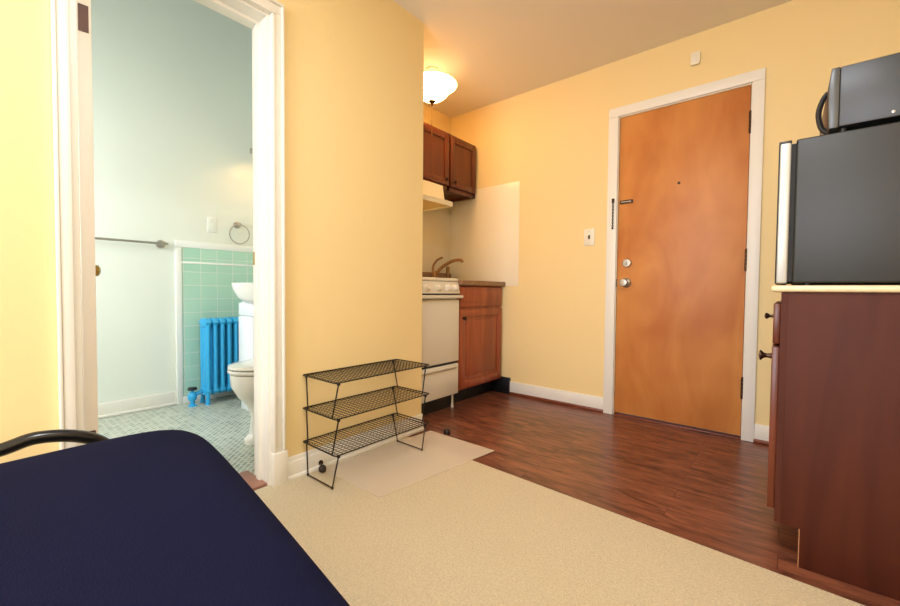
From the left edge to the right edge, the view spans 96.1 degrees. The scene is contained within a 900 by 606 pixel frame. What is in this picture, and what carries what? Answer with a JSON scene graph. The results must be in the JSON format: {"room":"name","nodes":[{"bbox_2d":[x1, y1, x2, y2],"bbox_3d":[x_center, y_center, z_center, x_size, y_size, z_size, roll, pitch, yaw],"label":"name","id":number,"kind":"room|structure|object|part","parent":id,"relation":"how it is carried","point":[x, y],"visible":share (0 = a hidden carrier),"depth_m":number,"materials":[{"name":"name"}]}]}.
{"room":"studio apartment","nodes":[
{"label":"studio apartment","id":0,"kind":"room"},
{"bbox_2d":[91,0,252,402],"bbox_3d":[-2.464,-0.922,2.632,0.100,3.600,2.630,2,2,40],"label":"wall","id":1,"kind":"structure","parent":0,"point":[172,79],"depth_m":2.95,"materials":[{"name":"white paint"}]},
{"bbox_2d":[95,237,167,247],"bbox_3d":[-2.311,-0.425,2.696,0.080,0.060,0.725,2,2,40],"label":"towel bar","id":2,"kind":"object","parent":1,"relation":"attached to","point":[160,244],"visible":0.5,"depth_m":2.82,"materials":[{"name":"silver metal"}]},
{"bbox_3d":[-2.098,-0.431,2.951,0.080,0.060,0.060,2,2,40],"label":"post","id":3,"kind":"part","parent":2,"relation":"part of","materials":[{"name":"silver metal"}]},
{"bbox_2d":[98,391,176,418],"bbox_3d":[-2.639,0.735,2.387,0.030,0.100,1.770,2,2,40],"label":"baseboard","id":4,"kind":"structure","parent":1,"relation":"attached to","point":[125,406],"depth_m":2.87,"materials":[{"name":"white paint"}]},
{"bbox_2d":[207,216,216,232],"bbox_3d":[-1.903,-0.627,3.235,0.008,0.120,0.070,2,2,40],"label":"wall outlet","id":5,"kind":"object","parent":1,"relation":"attached to","point":[211,221],"visible":1,"depth_m":3.23,"materials":[{"name":"white plastic"}]},
{"bbox_2d":[174,240,252,404],"bbox_3d":[-1.842,0.142,3.317,0.038,1.243,0.700,2,2,40],"label":"trim","id":6,"kind":"structure","parent":1,"relation":"attached to","point":[178,244],"depth_m":3.06,"materials":[{"name":"white tile"}]},
{"bbox_2d":[181,247,252,396],"bbox_3d":[-1.832,0.168,3.335,0.030,1.190,0.660,2,2,40],"label":"wall tile","id":7,"kind":"structure","parent":1,"relation":"attached to","point":[207,290],"depth_m":3.17,"materials":[{"name":"green tile"}]},
{"bbox_2d":[229,222,249,243],"bbox_3d":[-1.758,-0.584,3.371,0.060,0.188,0.165,2,2,40],"label":"towel ring","id":8,"kind":"object","parent":1,"relation":"attached to","point":[237,225],"visible":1,"depth_m":3.37,"materials":[{"name":"silver metal"}]},
{"bbox_3d":[-1.760,-0.650,3.367,0.058,0.056,0.056,2,2,40],"label":"post","id":9,"kind":"part","parent":8,"relation":"part of","materials":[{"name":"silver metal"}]},
{"bbox_2d":[0,0,423,463],"bbox_3d":[-1.911,-0.378,1.084,0.837,2.617,4.436,2,2,40],"label":"wall","id":10,"kind":"structure","parent":0,"point":[354,69],"depth_m":1.97,"materials":[{"name":"yellow paint"}]},
{"bbox_2d":[76,0,100,444],"bbox_3d":[-1.459,-0.208,1.634,0.603,2.028,0.154,2,2,40],"label":"door","id":11,"kind":"structure","parent":10,"relation":"in","point":[89,270],"depth_m":1.41,"materials":[{"name":"beige wood"}]},
{"bbox_3d":[-1.611,-0.146,1.823,0.052,0.052,0.058,2,2,45],"label":"knob","id":12,"kind":"part","parent":11,"relation":"part of","materials":[{"name":"gold metal"}]},
{"bbox_2d":[50,0,287,486],"bbox_3d":[-1.028,-0.240,1.575,0.173,2.126,0.744,2,2,40],"label":"door frame","id":13,"kind":"structure","parent":10,"relation":"attached to","point":[60,46],"depth_m":1.76,"materials":[{"name":"white paint"}]},
{"bbox_2d":[288,414,423,480],"bbox_3d":[-0.460,0.757,2.199,0.030,0.105,0.906,2,2,40],"label":"baseboard","id":14,"kind":"structure","parent":10,"relation":"attached to","point":[297,464],"depth_m":2.08,"materials":[{"name":"white paint"}]},
{"bbox_2d":[423,104,450,200],"bbox_3d":[-0.423,-0.437,3.449,0.100,2.617,1.204,2,2,40],"label":"wall","id":15,"kind":"structure","parent":0,"point":[431,116],"depth_m":3.68,"materials":[{"name":"yellow paint"}]},
{"bbox_2d":[422,207,449,272],"bbox_3d":[-0.364,-0.607,3.431,0.004,0.680,1.141,2,2,40],"label":"backsplash panel","id":16,"kind":"object","parent":15,"relation":"attached to","point":[436,223],"visible":0.24,"depth_m":3.71,"materials":[{"name":"beige"}]},
{"bbox_2d":[423,180,452,211],"bbox_3d":[-0.351,-0.841,3.069,0.464,0.179,0.610,2,2,40],"label":"range hood","id":17,"kind":"object","parent":15,"relation":"attached to","point":[433,194],"visible":0.14,"depth_m":3.12,"materials":[{"name":"beige metal"}]},
{"bbox_3d":[-0.355,-0.768,3.074,0.450,0.004,0.600,2,2,40],"label":"underside panel","id":18,"kind":"part","parent":17,"relation":"part of","materials":[{"name":"brown"}]},
{"bbox_2d":[423,122,475,201],"bbox_3d":[-0.117,-1.175,3.436,0.343,0.470,0.775,2,2,40],"label":"upper cabinet","id":19,"kind":"object","parent":15,"relation":"attached to","point":[449,161],"visible":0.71,"depth_m":3.37,"materials":[{"name":"brown wood"}]},
{"bbox_3d":[-0.133,-1.175,3.205,0.020,0.417,0.370,2,2,40],"label":"cabinet door","id":20,"kind":"part","parent":19,"relation":"part of","materials":[{"name":"brown wood"}]},
{"bbox_3d":[0.114,-1.182,3.502,0.020,0.417,0.349,2,2,40],"label":"cabinet door","id":21,"kind":"part","parent":19,"relation":"part of","materials":[{"name":"brown wood"}]},
{"bbox_2d":[98,391,899,605],"bbox_3d":[-0.403,0.872,1.812,4.410,0.100,3.940,2,2,40],"label":"floor","id":22,"kind":"structure","parent":0,"point":[709,490],"depth_m":2.12,"materials":[{"name":"laminate"}]},
{"bbox_2d":[187,317,238,406],"bbox_3d":[-1.773,0.440,3.214,0.150,0.657,0.556,2,2,40],"label":"radiator","id":23,"kind":"object","parent":22,"relation":"on","point":[219,337],"visible":0.63,"depth_m":3.12,"materials":[{"name":"blue metal"}]},
{"bbox_2d":[227,359,253,444],"bbox_3d":[-0.962,0.408,2.522,0.440,0.775,0.785,2,2,40],"label":"toilet","id":24,"kind":"object","parent":22,"relation":"on","point":[241,373],"visible":0.21,"depth_m":2.23,"materials":[{"name":"white ceramic"}]},
{"bbox_3d":[-1.046,0.380,2.420,0.376,0.020,0.520,2,2,40],"label":"seat","id":25,"kind":"part","parent":24,"relation":"part of","materials":[{"name":"white ceramic"}]},
{"bbox_3d":[-1.045,0.353,2.419,0.374,0.026,0.519,2,2,40],"label":"lid","id":26,"kind":"part","parent":24,"relation":"part of","materials":[{"name":"white ceramic"}]},
{"bbox_2d":[231,283,253,410],"bbox_3d":[-1.283,0.259,2.943,0.510,1.042,0.555,2,2,40],"label":"vanity","id":27,"kind":"object","parent":22,"relation":"on","point":[243,291],"visible":0.15,"depth_m":2.86,"materials":[{"name":"white ceramic"}]},
{"bbox_2d":[231,283,252,303],"bbox_3d":[-1.280,-0.069,2.933,0.510,0.147,0.555,2,2,40],"label":"basin","id":28,"kind":"object","parent":27,"relation":"in","point":[243,291],"depth_m":2.71,"materials":[{"name":"white ceramic"}]},
{"bbox_3d":[-1.462,0.392,2.911,0.223,0.594,0.016,2,2,40],"label":"cabinet door","id":29,"kind":"part","parent":27,"relation":"part of","materials":[{"name":"white"}]},
{"bbox_3d":[-1.372,0.047,2.828,0.450,0.090,0.016,2,2,40],"label":"drawer","id":30,"kind":"part","parent":27,"relation":"part of","materials":[{"name":"white"}]},
{"bbox_3d":[-1.288,0.398,2.766,0.223,0.594,0.016,2,2,40],"label":"cabinet door","id":31,"kind":"part","parent":27,"relation":"part of","materials":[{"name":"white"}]},
{"bbox_2d":[239,470,266,490],"bbox_3d":[-1.090,0.824,1.639,0.202,0.034,0.616,2,2,40],"label":"threshold","id":32,"kind":"object","parent":22,"relation":"on","point":[250,478],"visible":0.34,"depth_m":1.83,"materials":[{"name":"brown wood"}]},
{"bbox_2d":[421,277,462,414],"bbox_3d":[-0.312,0.295,3.016,0.622,0.983,0.539,2,2,40],"label":"stove","id":33,"kind":"object","parent":22,"relation":"on","point":[440,304],"visible":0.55,"depth_m":2.88,"materials":[{"name":"white metal"}]},
{"bbox_3d":[-0.151,-0.104,2.738,0.040,0.054,0.054,2,2,40],"label":"knob","id":34,"kind":"part","parent":33,"relation":"part of","materials":[{"name":"white plastic"}]},
{"bbox_3d":[-0.074,-0.107,2.830,0.040,0.054,0.054,2,2,40],"label":"knob","id":35,"kind":"part","parent":33,"relation":"part of","materials":[{"name":"white plastic"}]},
{"bbox_3d":[-0.113,0.567,2.850,0.025,0.228,0.521,2,2,40],"label":"drawer","id":36,"kind":"part","parent":33,"relation":"part of","materials":[{"name":"white metal"}]},
{"bbox_3d":[-0.099,0.477,2.829,0.022,0.031,0.457,2,2,40],"label":"drawer pull","id":37,"kind":"part","parent":33,"relation":"part of","materials":[{"name":"white metal"}]},
{"bbox_2d":[422,277,457,281],"bbox_3d":[-0.327,-0.174,3.010,0.582,0.024,0.527,2,2,40],"label":"cooktop","id":38,"kind":"object","parent":33,"relation":"in","point":[424,279],"depth_m":2.85,"materials":[{"name":"white metal"}]},
{"bbox_3d":[-0.108,0.207,2.839,0.027,0.457,0.521,2,2,40],"label":"oven door","id":39,"kind":"part","parent":33,"relation":"part of","materials":[{"name":"white metal"}]},
{"bbox_3d":[-0.106,-0.109,2.829,0.037,0.088,0.527,2,2,40],"label":"control panel","id":40,"kind":"part","parent":33,"relation":"part of","materials":[{"name":"white metal"}]},
{"bbox_3d":[-0.083,-0.042,2.818,0.034,0.027,0.539,2,2,40],"label":"door handle","id":41,"kind":"part","parent":33,"relation":"part of","materials":[{"name":"white metal"}]},
{"bbox_3d":[-0.007,-0.108,2.911,0.040,0.054,0.054,2,2,40],"label":"knob","id":42,"kind":"part","parent":33,"relation":"part of","materials":[{"name":"beige ceramic"}]},
{"bbox_3d":[0.044,-0.110,2.972,0.040,0.054,0.054,2,2,40],"label":"knob","id":43,"kind":"part","parent":33,"relation":"part of","materials":[{"name":"white plastic"}]},
{"bbox_2d":[443,428,450,434],"bbox_3d":[-0.018,0.789,2.492,0.044,0.031,0.044,2,2,40],"label":"door stop","id":44,"kind":"object","parent":22,"relation":"on","point":[446,431],"visible":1,"depth_m":2.48,"materials":[{"name":"black rubber"}]},
{"bbox_2d":[450,285,510,403],"bbox_3d":[0.066,0.316,3.443,0.680,0.921,0.612,2,2,40],"label":"base cabinet","id":45,"kind":"object","parent":22,"relation":"on","point":[480,312],"visible":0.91,"depth_m":3.27,"materials":[{"name":"brown wood"}]},
{"bbox_2d":[422,272,504,285],"bbox_3d":[0.043,-0.207,3.446,0.628,0.123,0.612,2,2,40],"label":"countertop","id":46,"kind":"structure","parent":45,"relation":"on","point":[424,274],"depth_m":3.30,"materials":[{"name":"brown laminate"}]},
{"bbox_2d":[432,257,463,277],"bbox_3d":[-0.025,-0.298,3.522,0.202,0.220,0.241,-1,2,-36],"label":"faucet","id":47,"kind":"object","parent":46,"relation":"on","point":[434,273],"visible":0.8,"depth_m":3.54,"materials":[{"name":"brown metal"}]},
{"bbox_3d":[-0.111,-0.328,3.553,0.099,0.162,0.028,1,2,2],"label":"handle","id":48,"kind":"part","parent":47,"relation":"part of","materials":[{"name":"brown metal"}]},
{"bbox_3d":[0.253,0.348,3.277,0.020,0.600,0.570,2,2,40],"label":"cabinet door","id":49,"kind":"part","parent":45,"relation":"part of","materials":[{"name":"brown wood"}]},
{"bbox_3d":[0.257,-0.050,3.265,0.022,0.152,0.570,2,2,40],"label":"drawer","id":50,"kind":"part","parent":45,"relation":"part of","materials":[{"name":"brown wood"}]},
{"bbox_2d":[758,292,899,600],"bbox_3d":[1.483,0.409,1.387,0.670,0.885,0.606,2,2,40],"label":"base cabinet","id":51,"kind":"object","parent":22,"relation":"on","point":[834,449],"visible":1,"depth_m":1.24,"materials":[{"name":"brown wood"}]},
{"bbox_3d":[1.084,0.180,1.392,0.038,0.034,0.033,2,2,40],"label":"knob","id":52,"kind":"part","parent":51,"relation":"part of","materials":[{"name":"brown metal"}]},
{"bbox_3d":[1.147,0.046,1.454,0.028,0.022,0.022,2,2,40],"label":"knob","id":53,"kind":"part","parent":51,"relation":"part of","materials":[{"name":"brown metal"}]},
{"bbox_3d":[1.262,0.409,1.571,0.020,0.540,0.589,2,2,40],"label":"cabinet door","id":54,"kind":"part","parent":51,"relation":"part of","materials":[{"name":"brown wood"}]},
{"bbox_3d":[1.265,0.063,1.561,0.019,0.133,0.589,2,2,40],"label":"drawer","id":55,"kind":"part","parent":51,"relation":"part of","materials":[{"name":"brown wood"}]},
{"bbox_2d":[771,285,899,292],"bbox_3d":[1.517,-0.044,1.354,0.680,0.021,0.637,2,2,40],"label":"countertop","id":56,"kind":"structure","parent":51,"relation":"on","point":[776,288],"depth_m":1.23,"materials":[{"name":"beige laminate"}]},
{"bbox_2d":[775,122,899,284],"bbox_3d":[1.413,-0.289,1.346,0.501,0.467,0.464,2,2,40],"label":"mini fridge","id":57,"kind":"object","parent":56,"relation":"on","point":[838,196],"visible":0.91,"depth_m":1.23,"materials":[{"name":"black metal"}]},
{"bbox_3d":[1.233,-0.296,1.495,0.030,0.456,0.462,2,2,40],"label":"door","id":58,"kind":"part","parent":57,"relation":"part of","materials":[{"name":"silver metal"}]},
{"bbox_2d":[815,52,899,134],"bbox_3d":[1.429,-0.620,1.314,0.374,0.196,0.446,2,2,40],"label":"microwave","id":59,"kind":"object","parent":57,"relation":"on","point":[864,94],"visible":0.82,"depth_m":1.20,"materials":[{"name":"black"}]},
{"bbox_3d":[1.196,-0.606,1.298,0.035,0.134,0.015,2,2,40],"label":"handle","id":60,"kind":"part","parent":59,"relation":"part of","materials":[{"name":"black plastic"}]},
{"bbox_3d":[1.316,-0.631,1.409,0.025,0.183,0.444,2,2,40],"label":"door","id":61,"kind":"part","parent":59,"relation":"part of","materials":[{"name":"grey metal"}]},
{"bbox_2d":[255,436,864,605],"bbox_3d":[-0.719,0.920,0.027,2.413,0.106,4.290,2,2,40],"label":"carpet","id":62,"kind":"structure","parent":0,"point":[471,533],"depth_m":1.36,"materials":[{"name":"beige carpet"}]},
{"bbox_2d":[0,429,349,605],"bbox_3d":[-0.529,0.614,0.116,2.052,0.516,1.389,2,2,40],"label":"bed","id":63,"kind":"object","parent":62,"relation":"on","point":[160,517],"visible":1,"depth_m":0.63,"materials":[{"name":"blue fabric"}]},
{"bbox_3d":[-1.311,0.592,0.755,0.032,0.509,1.222,2,2,40],"label":"arm","id":64,"kind":"part","parent":63,"relation":"part of","materials":[{"name":"black metal"}]},
{"bbox_2d":[318,460,325,472],"bbox_3d":[-0.619,0.787,1.945,0.037,0.037,0.085,-1,2,-31],"label":"door stop","id":65,"kind":"object","parent":62,"relation":"on","point":[322,468],"visible":1,"depth_m":1.92,"materials":[{"name":"black rubber"}]},
{"bbox_2d":[326,430,494,497],"bbox_3d":[-0.189,0.808,2.092,0.509,0.002,0.748,2,2,40],"label":"mat","id":66,"kind":"object","parent":62,"relation":"on","point":[386,470],"visible":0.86,"depth_m":2.05,"materials":[{"name":"beige"}]},
{"bbox_2d":[303,359,428,488],"bbox_3d":[-0.407,0.571,2.062,0.275,0.470,0.612,2,2,40],"label":"shoe rack","id":67,"kind":"object","parent":66,"relation":"on","point":[399,362],"visible":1,"depth_m":2.02,"materials":[{"name":"black metal"}]},
{"bbox_3d":[-0.590,0.425,1.835,0.264,0.153,0.027,2,2,40],"label":"leg frame","id":68,"kind":"part","parent":67,"relation":"part of","materials":[{"name":"black metal"}]},
{"bbox_3d":[-0.591,0.584,1.840,0.264,0.155,0.027,2,2,40],"label":"leg frame","id":69,"kind":"part","parent":67,"relation":"part of","materials":[{"name":"black metal"}]},
{"bbox_3d":[-0.593,0.737,1.844,0.264,0.141,0.027,2,2,40],"label":"leg frame","id":70,"kind":"part","parent":67,"relation":"part of","materials":[{"name":"black metal"}]},
{"bbox_2d":[303,359,428,383],"bbox_3d":[-0.404,0.339,2.058,0.274,0.007,0.606,2,2,40],"label":"wire shelf","id":71,"kind":"object","parent":67,"relation":"attached to","point":[399,362],"depth_m":2.02,"materials":[{"name":"black metal"}]},
{"bbox_2d":[303,386,428,419],"bbox_3d":[-0.405,0.497,2.062,0.274,0.007,0.606,2,2,40],"label":"wire shelf","id":72,"kind":"object","parent":67,"relation":"attached to","point":[425,394],"depth_m":2.03,"materials":[{"name":"black metal"}]},
{"bbox_2d":[303,413,428,456],"bbox_3d":[-0.406,0.657,2.067,0.274,0.007,0.606,2,2,40],"label":"wire shelf","id":73,"kind":"object","parent":67,"relation":"attached to","point":[306,442],"depth_m":2.04,"materials":[{"name":"black metal"}]},
{"bbox_3d":[-0.234,0.574,2.269,0.264,0.155,0.013,2,2,40],"label":"leg frame","id":74,"kind":"part","parent":67,"relation":"part of","materials":[{"name":"black metal"}]},
{"bbox_3d":[-0.235,0.727,2.274,0.264,0.141,0.013,2,2,40],"label":"leg frame","id":75,"kind":"part","parent":67,"relation":"part of","materials":[{"name":"black metal"}]},
{"bbox_3d":[-0.233,0.415,2.265,0.264,0.153,0.013,2,2,40],"label":"leg frame","id":76,"kind":"part","parent":67,"relation":"part of","materials":[{"name":"black metal"}]},
{"bbox_2d":[393,0,792,117],"bbox_3d":[-0.564,-1.714,0.683,3.350,0.100,5.790,2,2,40],"label":"ceiling","id":77,"kind":"structure","parent":0,"point":[494,51],"depth_m":2.57,"materials":[{"name":"beige paint"}]},
{"bbox_2d":[423,66,456,136],"bbox_3d":[-0.133,-1.481,3.004,0.368,0.497,0.368,2,2,40],"label":"ceiling lamp","id":78,"kind":"object","parent":77,"relation":"attached to","point":[437,85],"visible":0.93,"depth_m":2.92,"materials":[{"name":"white glass"}]},
{"bbox_3d":[-0.133,-1.557,3.002,0.368,0.123,0.368,2,2,40],"label":"lamp shade","id":79,"kind":"part","parent":78,"relation":"part of","materials":[{"name":"white glass"}]},
{"bbox_2d":[451,0,899,425],"bbox_3d":[1.243,-0.406,2.912,3.350,2.617,0.100,2,2,40],"label":"wall","id":80,"kind":"structure","parent":0,"point":[552,139],"depth_m":2.98,"materials":[{"name":"yellow paint"}]},
{"bbox_2d":[450,181,519,285],"bbox_3d":[0.289,-0.590,3.633,0.753,0.875,0.004,2,2,40],"label":"backsplash panel","id":81,"kind":"object","parent":80,"relation":"attached to","point":[484,229],"visible":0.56,"depth_m":3.59,"materials":[{"name":"beige"}]},
{"bbox_2d":[584,228,594,245],"bbox_3d":[1.031,-0.489,3.006,0.080,0.125,0.022,2,2,40],"label":"light switch","id":82,"kind":"object","parent":80,"relation":"attached to","point":[589,234],"visible":1,"depth_m":3.01,"materials":[{"name":"beige plastic"}]},
{"bbox_2d":[509,392,768,444],"bbox_3d":[1.458,0.801,2.680,2.460,0.022,0.024,2,2,40],"label":"trim","id":83,"kind":"structure","parent":80,"relation":"attached to","point":[511,393],"depth_m":3.12,"materials":[{"name":"wood"}]},
{"bbox_2d":[510,381,768,440],"bbox_3d":[1.450,0.747,2.692,2.490,0.090,0.014,2,2,40],"label":"baseboard","id":84,"kind":"structure","parent":80,"relation":"attached to","point":[761,432],"depth_m":3.13,"materials":[{"name":"white paint"}]},
{"bbox_2d":[614,85,751,438],"bbox_3d":[1.492,-0.231,2.665,0.755,2.128,0.167,2,2,40],"label":"door","id":85,"kind":"structure","parent":80,"relation":"in","point":[684,170],"depth_m":2.62,"materials":[{"name":"brown wood"}]},
{"bbox_3d":[1.220,-0.143,2.829,0.068,0.068,0.068,2,2,40],"label":"knob","id":86,"kind":"part","parent":85,"relation":"part of","materials":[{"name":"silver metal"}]},
{"bbox_2d":[603,67,765,441],"bbox_3d":[1.498,-0.278,2.680,0.883,2.180,0.135,2,2,40],"label":"door frame","id":87,"kind":"structure","parent":80,"relation":"attached to","point":[757,78],"depth_m":2.41,"materials":[{"name":"white paint"}]},
{"bbox_3d":[1.156,-0.622,2.877,0.014,0.194,0.013,2,2,40],"label":"door chain","id":88,"kind":"part","parent":87,"relation":"part of","materials":[{"name":"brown metal"}]},
{"bbox_2d":[690,51,700,65],"bbox_3d":[1.547,-1.540,2.550,0.052,0.078,0.027,2,2,40],"label":"door chime","id":89,"kind":"object","parent":80,"relation":"attached to","point":[695,56],"visible":1,"depth_m":2.54,"materials":[{"name":"beige plastic"}]}
]}

